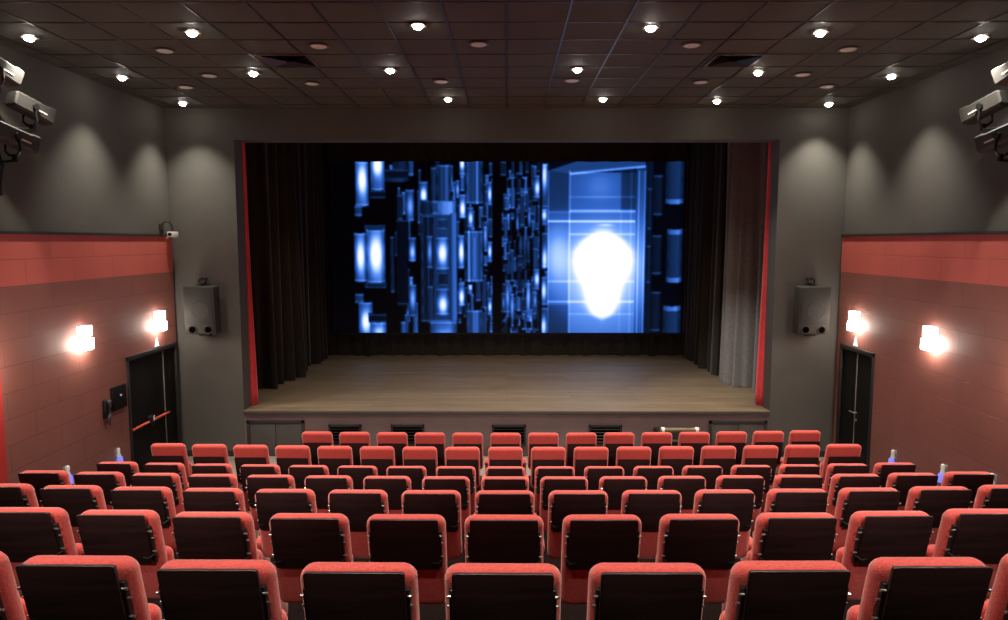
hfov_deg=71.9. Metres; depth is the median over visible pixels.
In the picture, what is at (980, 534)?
chair
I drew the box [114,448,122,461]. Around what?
step light
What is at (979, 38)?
recessed light
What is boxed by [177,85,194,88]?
recessed light
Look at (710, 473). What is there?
chair
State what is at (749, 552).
seat cushion
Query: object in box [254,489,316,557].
chair
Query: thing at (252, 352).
curtain
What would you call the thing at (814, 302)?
grille
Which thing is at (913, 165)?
wall
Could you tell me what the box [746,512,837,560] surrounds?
chair
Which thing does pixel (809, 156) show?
wall
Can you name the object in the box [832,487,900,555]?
chair
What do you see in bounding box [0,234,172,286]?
wall panel
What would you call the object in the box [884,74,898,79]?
recessed light
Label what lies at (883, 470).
chair
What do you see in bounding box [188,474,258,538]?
chair
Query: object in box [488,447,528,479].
chair
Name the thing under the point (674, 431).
equipment case
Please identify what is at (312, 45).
recessed light
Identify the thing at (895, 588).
chair
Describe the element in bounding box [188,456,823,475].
floor
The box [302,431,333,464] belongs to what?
chair
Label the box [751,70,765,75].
recessed light
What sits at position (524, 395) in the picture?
stage
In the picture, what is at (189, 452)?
baseboard
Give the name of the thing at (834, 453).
chair
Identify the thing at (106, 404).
wall phone
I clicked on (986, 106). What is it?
lantern
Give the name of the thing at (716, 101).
recessed light
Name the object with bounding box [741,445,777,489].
chair
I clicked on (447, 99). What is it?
recessed light
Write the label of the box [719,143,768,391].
stage curtain
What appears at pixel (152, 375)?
door
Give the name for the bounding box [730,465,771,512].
chair
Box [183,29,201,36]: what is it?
recessed light
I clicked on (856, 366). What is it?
door
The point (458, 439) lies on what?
chair
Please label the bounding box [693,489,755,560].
chair
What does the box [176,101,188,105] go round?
recessed light
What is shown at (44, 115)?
spotlight
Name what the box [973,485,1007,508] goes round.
chair
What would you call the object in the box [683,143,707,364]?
stage curtain
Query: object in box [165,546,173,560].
seat cushion
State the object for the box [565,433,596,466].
chair
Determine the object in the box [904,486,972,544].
chair
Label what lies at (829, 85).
recessed light
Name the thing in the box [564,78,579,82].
recessed light
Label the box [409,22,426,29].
recessed light
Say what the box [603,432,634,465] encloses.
chair
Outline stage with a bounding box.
[243,354,769,455]
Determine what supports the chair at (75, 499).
on the floor at (295, 610)
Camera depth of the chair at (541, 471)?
7.67 m
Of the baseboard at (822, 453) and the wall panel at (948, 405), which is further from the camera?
the baseboard at (822, 453)
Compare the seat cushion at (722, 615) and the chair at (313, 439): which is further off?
the chair at (313, 439)
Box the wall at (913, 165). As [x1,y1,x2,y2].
[844,46,1007,233]
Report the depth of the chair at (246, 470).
7.72 m
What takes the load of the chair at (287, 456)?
on the floor at (295, 610)
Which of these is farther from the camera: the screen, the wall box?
the screen
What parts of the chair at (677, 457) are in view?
backrest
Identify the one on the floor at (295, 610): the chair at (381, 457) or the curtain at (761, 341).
the chair at (381, 457)
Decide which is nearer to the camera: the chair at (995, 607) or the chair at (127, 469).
the chair at (995, 607)
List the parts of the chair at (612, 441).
backrest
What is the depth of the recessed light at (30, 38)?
7.44 m
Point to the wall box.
(118, 394)
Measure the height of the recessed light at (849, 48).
0.027 m
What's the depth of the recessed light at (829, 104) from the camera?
11.03 m
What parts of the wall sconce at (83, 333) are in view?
lamp shade, lamp shade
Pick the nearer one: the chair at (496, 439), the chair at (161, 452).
the chair at (161, 452)
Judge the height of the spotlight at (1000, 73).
0.454 m
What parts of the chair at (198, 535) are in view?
backrest, panel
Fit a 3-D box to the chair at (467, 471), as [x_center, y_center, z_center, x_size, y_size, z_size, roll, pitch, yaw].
[-0.491,2.193,7.903,0.534,0.955,0.464,0,6,0]
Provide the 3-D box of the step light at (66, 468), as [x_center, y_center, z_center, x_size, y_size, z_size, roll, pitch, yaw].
[-5.526,2.091,8.822,0.106,0.240,0.090,0,6,0]
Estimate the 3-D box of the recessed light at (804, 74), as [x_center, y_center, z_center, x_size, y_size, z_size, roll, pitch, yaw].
[3.924,-3.089,9.129,0.230,0.027,0.230,0,6,0]
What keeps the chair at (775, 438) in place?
on the floor at (295, 610)
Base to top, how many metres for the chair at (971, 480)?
0.955 m
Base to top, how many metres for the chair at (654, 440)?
0.950 m
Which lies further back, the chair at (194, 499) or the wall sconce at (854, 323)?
the wall sconce at (854, 323)
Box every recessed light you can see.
[19,34,38,41]
[114,75,129,80]
[154,48,175,53]
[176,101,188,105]
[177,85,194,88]
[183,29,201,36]
[200,73,218,77]
[246,71,260,76]
[304,81,319,85]
[308,43,328,48]
[383,68,396,73]
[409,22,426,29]
[432,79,448,83]
[442,97,453,101]
[468,41,488,47]
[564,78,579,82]
[570,67,583,72]
[597,97,608,101]
[642,24,659,31]
[681,42,701,48]
[692,80,708,83]
[711,99,722,103]
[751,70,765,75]
[793,72,811,76]
[811,29,829,36]
[818,84,835,88]
[823,102,834,106]
[837,46,858,52]
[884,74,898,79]
[971,34,990,41]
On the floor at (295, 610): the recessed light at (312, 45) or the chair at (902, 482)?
the chair at (902, 482)
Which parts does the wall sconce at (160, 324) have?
lamp shade, lamp shade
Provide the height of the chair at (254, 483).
0.955 m
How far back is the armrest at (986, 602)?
2.94 m
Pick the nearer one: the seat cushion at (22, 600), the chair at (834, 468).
the seat cushion at (22, 600)
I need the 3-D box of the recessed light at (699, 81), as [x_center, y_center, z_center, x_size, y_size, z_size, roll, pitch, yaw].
[2.705,-3.131,9.561,0.230,0.027,0.230,0,6,0]
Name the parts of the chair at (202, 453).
backrest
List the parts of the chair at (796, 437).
backrest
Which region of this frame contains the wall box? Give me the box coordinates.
[110,383,126,411]
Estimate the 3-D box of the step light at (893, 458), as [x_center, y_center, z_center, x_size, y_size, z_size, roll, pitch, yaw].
[5.592,2.130,10.016,0.106,0.240,0.090,0,6,0]
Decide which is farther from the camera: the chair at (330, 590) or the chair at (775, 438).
the chair at (775, 438)
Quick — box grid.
[0,0,1007,108]
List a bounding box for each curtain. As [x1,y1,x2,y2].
[242,143,258,404]
[245,143,305,388]
[293,143,307,370]
[302,143,327,365]
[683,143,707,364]
[698,143,727,374]
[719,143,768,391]
[755,143,771,405]
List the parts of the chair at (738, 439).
backrest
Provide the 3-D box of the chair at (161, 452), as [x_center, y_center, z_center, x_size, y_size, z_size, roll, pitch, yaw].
[-4.381,2.195,9.269,0.622,0.950,0.422,0,6,0]
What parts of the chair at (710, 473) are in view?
backrest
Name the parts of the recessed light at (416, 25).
bulb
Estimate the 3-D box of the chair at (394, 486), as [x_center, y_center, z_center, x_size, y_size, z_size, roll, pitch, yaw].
[-1.045,2.004,6.658,0.534,0.955,0.464,0,6,0]
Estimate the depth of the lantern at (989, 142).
7.35 m
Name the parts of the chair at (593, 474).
backrest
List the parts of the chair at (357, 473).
backrest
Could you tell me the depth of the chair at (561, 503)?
5.15 m
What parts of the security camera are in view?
wall plate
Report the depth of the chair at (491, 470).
7.64 m
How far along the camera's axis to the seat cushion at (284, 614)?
2.90 m
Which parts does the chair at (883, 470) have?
backrest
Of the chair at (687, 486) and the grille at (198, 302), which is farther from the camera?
the grille at (198, 302)
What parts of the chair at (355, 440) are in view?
backrest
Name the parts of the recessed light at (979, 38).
bulb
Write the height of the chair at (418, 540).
0.955 m
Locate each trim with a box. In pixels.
[0,231,166,236]
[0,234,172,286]
[0,374,7,482]
[841,231,1007,236]
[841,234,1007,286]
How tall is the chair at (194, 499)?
0.955 m
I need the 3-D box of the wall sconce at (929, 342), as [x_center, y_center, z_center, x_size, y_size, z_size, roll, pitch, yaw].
[5.580,0.371,9.099,0.124,0.310,0.210,0,6,0]
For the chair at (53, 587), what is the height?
0.955 m
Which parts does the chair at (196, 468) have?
backrest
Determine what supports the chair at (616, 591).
on the floor at (295, 610)
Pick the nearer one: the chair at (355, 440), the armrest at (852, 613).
the armrest at (852, 613)
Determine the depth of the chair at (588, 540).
3.87 m
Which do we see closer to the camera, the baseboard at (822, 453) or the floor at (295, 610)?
the floor at (295, 610)
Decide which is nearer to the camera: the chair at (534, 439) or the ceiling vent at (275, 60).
the ceiling vent at (275, 60)
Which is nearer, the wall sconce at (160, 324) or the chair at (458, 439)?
the chair at (458, 439)
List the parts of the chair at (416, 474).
backrest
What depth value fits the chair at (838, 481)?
6.48 m
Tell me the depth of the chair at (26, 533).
3.97 m
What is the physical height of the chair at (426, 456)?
0.950 m
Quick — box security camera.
[159,221,177,238]
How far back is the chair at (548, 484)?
6.41 m
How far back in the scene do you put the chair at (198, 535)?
3.90 m
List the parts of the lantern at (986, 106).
clamp arm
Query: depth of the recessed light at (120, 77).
9.23 m
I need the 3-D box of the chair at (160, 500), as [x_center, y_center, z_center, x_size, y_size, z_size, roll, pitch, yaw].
[-2.700,1.796,5.447,0.534,0.955,0.464,0,6,0]
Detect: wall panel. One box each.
[0,272,176,484]
[833,272,1007,485]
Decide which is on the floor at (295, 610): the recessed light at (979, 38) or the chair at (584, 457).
the chair at (584, 457)
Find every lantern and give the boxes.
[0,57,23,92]
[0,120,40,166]
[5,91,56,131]
[959,90,1007,131]
[974,123,1007,162]
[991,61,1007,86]
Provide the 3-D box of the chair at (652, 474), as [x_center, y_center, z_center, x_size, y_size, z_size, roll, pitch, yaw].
[1.709,2.192,7.914,0.534,0.955,0.464,0,6,0]
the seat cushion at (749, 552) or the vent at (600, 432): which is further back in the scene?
the vent at (600, 432)
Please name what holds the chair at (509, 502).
on the floor at (295, 610)
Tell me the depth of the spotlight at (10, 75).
7.37 m
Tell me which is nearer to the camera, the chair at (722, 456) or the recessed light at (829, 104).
the chair at (722, 456)
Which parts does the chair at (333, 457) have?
backrest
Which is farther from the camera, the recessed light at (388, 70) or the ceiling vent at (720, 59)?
the recessed light at (388, 70)
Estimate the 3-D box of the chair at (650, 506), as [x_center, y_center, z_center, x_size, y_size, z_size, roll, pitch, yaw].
[1.151,1.803,5.375,0.534,0.955,0.464,0,6,0]
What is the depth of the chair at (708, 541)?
3.88 m
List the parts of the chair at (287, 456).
backrest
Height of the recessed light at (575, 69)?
0.053 m
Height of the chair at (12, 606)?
0.955 m
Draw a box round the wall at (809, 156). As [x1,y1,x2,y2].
[165,108,849,450]
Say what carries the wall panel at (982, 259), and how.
attached to the wall at (913, 165)
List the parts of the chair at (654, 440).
backrest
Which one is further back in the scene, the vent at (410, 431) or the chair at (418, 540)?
the vent at (410, 431)
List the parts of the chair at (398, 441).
backrest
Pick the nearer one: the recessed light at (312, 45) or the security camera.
the recessed light at (312, 45)
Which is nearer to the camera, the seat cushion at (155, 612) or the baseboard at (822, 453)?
the seat cushion at (155, 612)
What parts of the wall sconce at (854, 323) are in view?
lamp shade, lamp shade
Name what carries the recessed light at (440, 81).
in the ceiling
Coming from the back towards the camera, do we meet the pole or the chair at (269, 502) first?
the pole
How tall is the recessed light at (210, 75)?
0.027 m
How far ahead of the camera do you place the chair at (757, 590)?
2.62 m
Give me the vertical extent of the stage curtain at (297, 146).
5.484 m
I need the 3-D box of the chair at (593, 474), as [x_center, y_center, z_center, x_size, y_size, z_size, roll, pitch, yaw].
[1.159,2.193,7.904,0.534,0.955,0.464,0,6,0]
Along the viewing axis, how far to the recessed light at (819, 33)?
7.26 m
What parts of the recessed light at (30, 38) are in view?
bulb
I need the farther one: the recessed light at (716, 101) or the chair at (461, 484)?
the recessed light at (716, 101)
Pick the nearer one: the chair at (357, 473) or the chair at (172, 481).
the chair at (172, 481)
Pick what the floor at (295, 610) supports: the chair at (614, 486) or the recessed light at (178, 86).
the chair at (614, 486)
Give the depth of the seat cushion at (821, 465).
9.26 m
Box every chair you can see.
[0,483,38,506]
[0,507,83,596]
[0,551,29,619]
[15,555,161,619]
[18,470,70,506]
[39,485,106,543]
[74,472,125,509]
[76,510,173,598]
[96,462,138,486]
[110,487,176,554]
[130,473,184,513]
[144,463,188,491]
[151,443,191,482]
[156,559,287,619]
[172,512,287,613]
[182,488,269,561]
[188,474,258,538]
[191,464,249,513]
[192,444,242,491]
[233,445,269,484]
[239,464,280,510]
[246,475,295,529]
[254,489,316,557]
[268,513,352,602]
[275,445,311,474]
[288,465,328,488]
[300,562,419,619]
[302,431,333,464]
[304,475,352,512]
[317,446,352,474]
[328,489,388,558]
[337,466,377,489]
[339,432,370,465]
[360,446,394,475]
[363,476,410,513]
[367,514,447,603]
[377,432,407,465]
[386,466,426,489]
[401,490,461,558]
[402,446,437,475]
[414,432,445,466]
[422,476,474,531]
[436,466,475,513]
[445,447,484,487]
[445,563,560,619]
[452,433,487,469]
[464,514,543,562]
[475,490,544,550]
[481,476,536,514]
[485,466,524,476]
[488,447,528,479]
[490,433,526,474]
[528,433,558,468]
[530,447,565,487]
[534,466,574,513]
[540,476,587,531]
[547,490,607,558]
[561,514,641,604]
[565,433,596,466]
[573,447,608,476]
[584,466,623,489]
[586,563,706,619]
[599,476,646,513]
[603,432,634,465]
[616,446,650,475]
[621,490,681,558]
[633,466,673,489]
[641,432,671,465]
[655,514,739,611]
[657,476,705,513]
[658,446,693,475]
[678,432,709,465]
[682,465,722,488]
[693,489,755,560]
[700,446,735,474]
[715,431,746,464]
[715,475,764,538]
[719,560,850,619]
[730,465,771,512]
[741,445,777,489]
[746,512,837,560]
[752,431,783,475]
[764,488,828,512]
[773,475,823,488]
[778,464,820,475]
[780,445,819,465]
[788,430,820,466]
[820,444,860,483]
[822,463,867,492]
[826,474,880,515]
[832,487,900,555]
[835,511,933,599]
[846,557,992,619]
[873,463,915,487]
[885,473,937,510]
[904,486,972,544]
[926,508,1007,598]
[941,471,994,508]
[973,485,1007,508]
[981,554,1007,619]
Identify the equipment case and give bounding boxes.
[654,427,699,445]
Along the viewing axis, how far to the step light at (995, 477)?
7.96 m
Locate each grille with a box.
[184,288,213,324]
[800,288,829,324]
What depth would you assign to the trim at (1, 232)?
8.99 m
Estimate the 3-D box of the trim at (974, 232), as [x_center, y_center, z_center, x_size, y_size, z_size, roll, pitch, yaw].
[5.641,-0.528,4.294,0.070,0.035,14.690,0,6,0]
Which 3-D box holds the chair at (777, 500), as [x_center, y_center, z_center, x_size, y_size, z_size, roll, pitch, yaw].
[2.251,1.800,5.403,0.534,0.955,0.464,0,6,1]
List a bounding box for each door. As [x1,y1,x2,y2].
[126,342,180,472]
[835,343,874,473]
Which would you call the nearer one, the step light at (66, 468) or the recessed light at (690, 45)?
the recessed light at (690, 45)
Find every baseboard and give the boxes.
[187,450,233,455]
[781,451,824,456]
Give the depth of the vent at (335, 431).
12.00 m
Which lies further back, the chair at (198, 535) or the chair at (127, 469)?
the chair at (127, 469)
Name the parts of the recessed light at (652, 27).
bulb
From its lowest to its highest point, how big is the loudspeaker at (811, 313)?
0.979 m
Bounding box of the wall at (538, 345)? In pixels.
[322,143,689,355]
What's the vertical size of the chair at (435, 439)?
0.950 m
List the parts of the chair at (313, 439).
backrest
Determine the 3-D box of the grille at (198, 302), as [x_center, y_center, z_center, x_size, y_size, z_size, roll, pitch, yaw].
[-5.019,-0.062,11.429,0.450,0.614,0.044,0,6,0]
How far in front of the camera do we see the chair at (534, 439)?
10.05 m
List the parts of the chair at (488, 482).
backrest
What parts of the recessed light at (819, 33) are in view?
bulb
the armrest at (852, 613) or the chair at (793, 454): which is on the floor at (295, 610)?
the chair at (793, 454)
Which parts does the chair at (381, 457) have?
backrest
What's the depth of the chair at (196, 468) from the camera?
7.74 m
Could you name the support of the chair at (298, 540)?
on the floor at (295, 610)
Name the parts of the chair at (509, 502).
backrest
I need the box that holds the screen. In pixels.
[329,157,688,356]
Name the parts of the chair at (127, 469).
backrest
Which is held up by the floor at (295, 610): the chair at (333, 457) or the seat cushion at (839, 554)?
the chair at (333, 457)
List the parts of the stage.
cupboard door, cupboard frame, cupboard door, vent frame, vent frame, panel, vent frame, vent frame, cupboard door, cupboard frame, cupboard door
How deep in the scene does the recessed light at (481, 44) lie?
7.69 m
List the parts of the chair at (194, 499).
backrest, armrest, panel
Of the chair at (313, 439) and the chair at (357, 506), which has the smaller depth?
the chair at (357, 506)
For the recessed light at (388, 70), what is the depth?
8.85 m
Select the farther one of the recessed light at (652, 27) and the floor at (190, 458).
the floor at (190, 458)
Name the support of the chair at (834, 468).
on the floor at (295, 610)
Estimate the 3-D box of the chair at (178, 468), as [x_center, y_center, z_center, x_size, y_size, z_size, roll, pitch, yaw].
[-3.790,2.181,8.028,0.534,0.955,0.464,0,6,0]
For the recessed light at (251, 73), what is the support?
in the ceiling
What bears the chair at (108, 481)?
on the floor at (295, 610)
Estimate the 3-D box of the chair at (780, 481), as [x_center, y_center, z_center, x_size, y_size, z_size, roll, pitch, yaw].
[2.806,2.000,6.694,0.534,0.955,0.464,0,6,1]
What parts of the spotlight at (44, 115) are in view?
clamp arm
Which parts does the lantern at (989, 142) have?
clamp arm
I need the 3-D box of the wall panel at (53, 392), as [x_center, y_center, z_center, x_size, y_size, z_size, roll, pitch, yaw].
[-5.600,1.150,9.814,0.050,3.200,4.110,0,6,0]
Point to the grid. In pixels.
(441, 2)
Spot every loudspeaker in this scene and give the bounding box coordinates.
[183,277,220,335]
[792,277,830,335]
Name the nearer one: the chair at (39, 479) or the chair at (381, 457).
the chair at (39, 479)
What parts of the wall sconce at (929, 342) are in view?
lamp shade, lamp shade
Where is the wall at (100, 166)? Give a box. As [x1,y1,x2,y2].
[0,44,169,233]
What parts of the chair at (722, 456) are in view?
backrest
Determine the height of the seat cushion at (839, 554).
0.285 m
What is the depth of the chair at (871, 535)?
3.92 m
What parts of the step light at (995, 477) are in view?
mounting plate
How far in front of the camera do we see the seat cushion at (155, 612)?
2.93 m
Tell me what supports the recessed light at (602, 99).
in the ceiling
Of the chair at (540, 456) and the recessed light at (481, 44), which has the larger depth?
the chair at (540, 456)
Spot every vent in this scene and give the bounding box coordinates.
[257,54,319,67]
[331,427,358,442]
[393,427,421,442]
[494,427,523,443]
[591,428,619,443]
[703,53,766,66]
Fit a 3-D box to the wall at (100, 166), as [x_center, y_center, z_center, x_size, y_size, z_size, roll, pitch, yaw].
[-5.708,0.174,7.448,0.150,6.403,20.750,0,6,0]
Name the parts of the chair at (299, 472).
backrest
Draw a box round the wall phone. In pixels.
[102,399,112,424]
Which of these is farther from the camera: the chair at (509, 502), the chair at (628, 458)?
the chair at (628, 458)
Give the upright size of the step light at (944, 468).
0.240 m
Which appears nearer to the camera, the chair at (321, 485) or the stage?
the chair at (321, 485)
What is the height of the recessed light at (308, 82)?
0.027 m
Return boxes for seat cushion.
[20,597,29,619]
[75,543,83,554]
[148,603,161,619]
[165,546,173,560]
[258,549,262,559]
[282,609,287,619]
[719,610,724,619]
[746,550,750,560]
[820,462,823,476]
[835,547,843,562]
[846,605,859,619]
[926,544,934,556]
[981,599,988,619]
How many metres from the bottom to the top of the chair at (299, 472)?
0.955 m
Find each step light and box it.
[63,465,73,483]
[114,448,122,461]
[888,450,896,462]
[937,464,947,482]
[991,473,996,484]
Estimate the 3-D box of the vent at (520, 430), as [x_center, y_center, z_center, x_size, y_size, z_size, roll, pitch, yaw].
[0.085,2.163,12.011,0.526,0.295,0.011,0,6,0]
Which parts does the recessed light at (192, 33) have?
bulb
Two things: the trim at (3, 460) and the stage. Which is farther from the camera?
the stage
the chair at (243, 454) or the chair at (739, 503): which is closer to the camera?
the chair at (739, 503)
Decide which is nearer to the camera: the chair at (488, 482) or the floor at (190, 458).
the chair at (488, 482)
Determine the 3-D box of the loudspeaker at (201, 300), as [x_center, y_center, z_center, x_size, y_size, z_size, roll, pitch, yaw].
[-5.018,-0.065,11.628,0.510,0.979,0.441,0,6,0]
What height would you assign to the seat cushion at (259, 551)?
0.285 m
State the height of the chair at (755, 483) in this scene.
0.955 m
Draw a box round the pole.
[0,152,3,195]
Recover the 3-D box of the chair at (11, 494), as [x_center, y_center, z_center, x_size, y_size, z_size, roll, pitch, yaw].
[-3.844,1.789,5.516,0.622,0.955,0.464,0,6,0]
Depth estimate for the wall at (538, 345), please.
17.76 m
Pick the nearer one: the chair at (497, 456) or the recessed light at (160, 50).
the recessed light at (160, 50)
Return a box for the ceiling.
[0,0,1007,107]
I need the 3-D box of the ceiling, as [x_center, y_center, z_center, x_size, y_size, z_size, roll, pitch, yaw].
[0.016,-2.664,4.095,11.620,0.100,14.870,0,6,0]
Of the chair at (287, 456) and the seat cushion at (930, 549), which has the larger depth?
the chair at (287, 456)
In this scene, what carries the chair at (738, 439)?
on the floor at (295, 610)
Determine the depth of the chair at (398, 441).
10.08 m
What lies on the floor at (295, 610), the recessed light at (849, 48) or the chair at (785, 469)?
the chair at (785, 469)
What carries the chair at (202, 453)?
on the floor at (295, 610)
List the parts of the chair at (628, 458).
backrest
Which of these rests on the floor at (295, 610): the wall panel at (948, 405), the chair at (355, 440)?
the chair at (355, 440)
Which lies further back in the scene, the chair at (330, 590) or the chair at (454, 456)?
the chair at (454, 456)
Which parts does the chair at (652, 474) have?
backrest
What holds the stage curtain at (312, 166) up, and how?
on the stage
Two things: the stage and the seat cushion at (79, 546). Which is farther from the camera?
the stage
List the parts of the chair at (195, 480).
backrest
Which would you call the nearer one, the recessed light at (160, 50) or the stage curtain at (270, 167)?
the recessed light at (160, 50)
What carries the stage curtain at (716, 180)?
on the stage
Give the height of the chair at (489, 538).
0.955 m
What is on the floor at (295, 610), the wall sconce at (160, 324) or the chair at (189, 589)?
the chair at (189, 589)
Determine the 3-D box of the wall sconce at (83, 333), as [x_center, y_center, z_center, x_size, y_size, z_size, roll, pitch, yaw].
[-5.515,0.367,9.139,0.124,0.310,0.210,0,6,0]
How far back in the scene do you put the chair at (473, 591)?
2.59 m
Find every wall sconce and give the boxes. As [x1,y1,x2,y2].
[76,325,93,350]
[153,311,166,330]
[847,311,860,331]
[920,326,938,350]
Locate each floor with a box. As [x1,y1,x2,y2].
[147,476,860,619]
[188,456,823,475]
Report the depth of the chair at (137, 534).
3.94 m
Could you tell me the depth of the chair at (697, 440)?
10.10 m
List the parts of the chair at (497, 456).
backrest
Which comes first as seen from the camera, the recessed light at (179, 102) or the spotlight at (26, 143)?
the spotlight at (26, 143)
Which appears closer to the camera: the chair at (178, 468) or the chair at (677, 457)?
the chair at (178, 468)
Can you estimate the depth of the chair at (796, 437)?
10.18 m
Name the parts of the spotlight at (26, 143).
clamp arm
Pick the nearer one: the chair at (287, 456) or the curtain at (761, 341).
the chair at (287, 456)
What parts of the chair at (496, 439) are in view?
backrest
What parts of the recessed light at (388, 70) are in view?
bulb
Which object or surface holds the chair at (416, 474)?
on the floor at (295, 610)
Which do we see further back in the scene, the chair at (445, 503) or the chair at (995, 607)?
the chair at (445, 503)
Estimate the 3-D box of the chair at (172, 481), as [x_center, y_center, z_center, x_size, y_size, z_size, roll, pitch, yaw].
[-3.245,1.995,6.744,0.534,0.955,0.464,0,6,0]

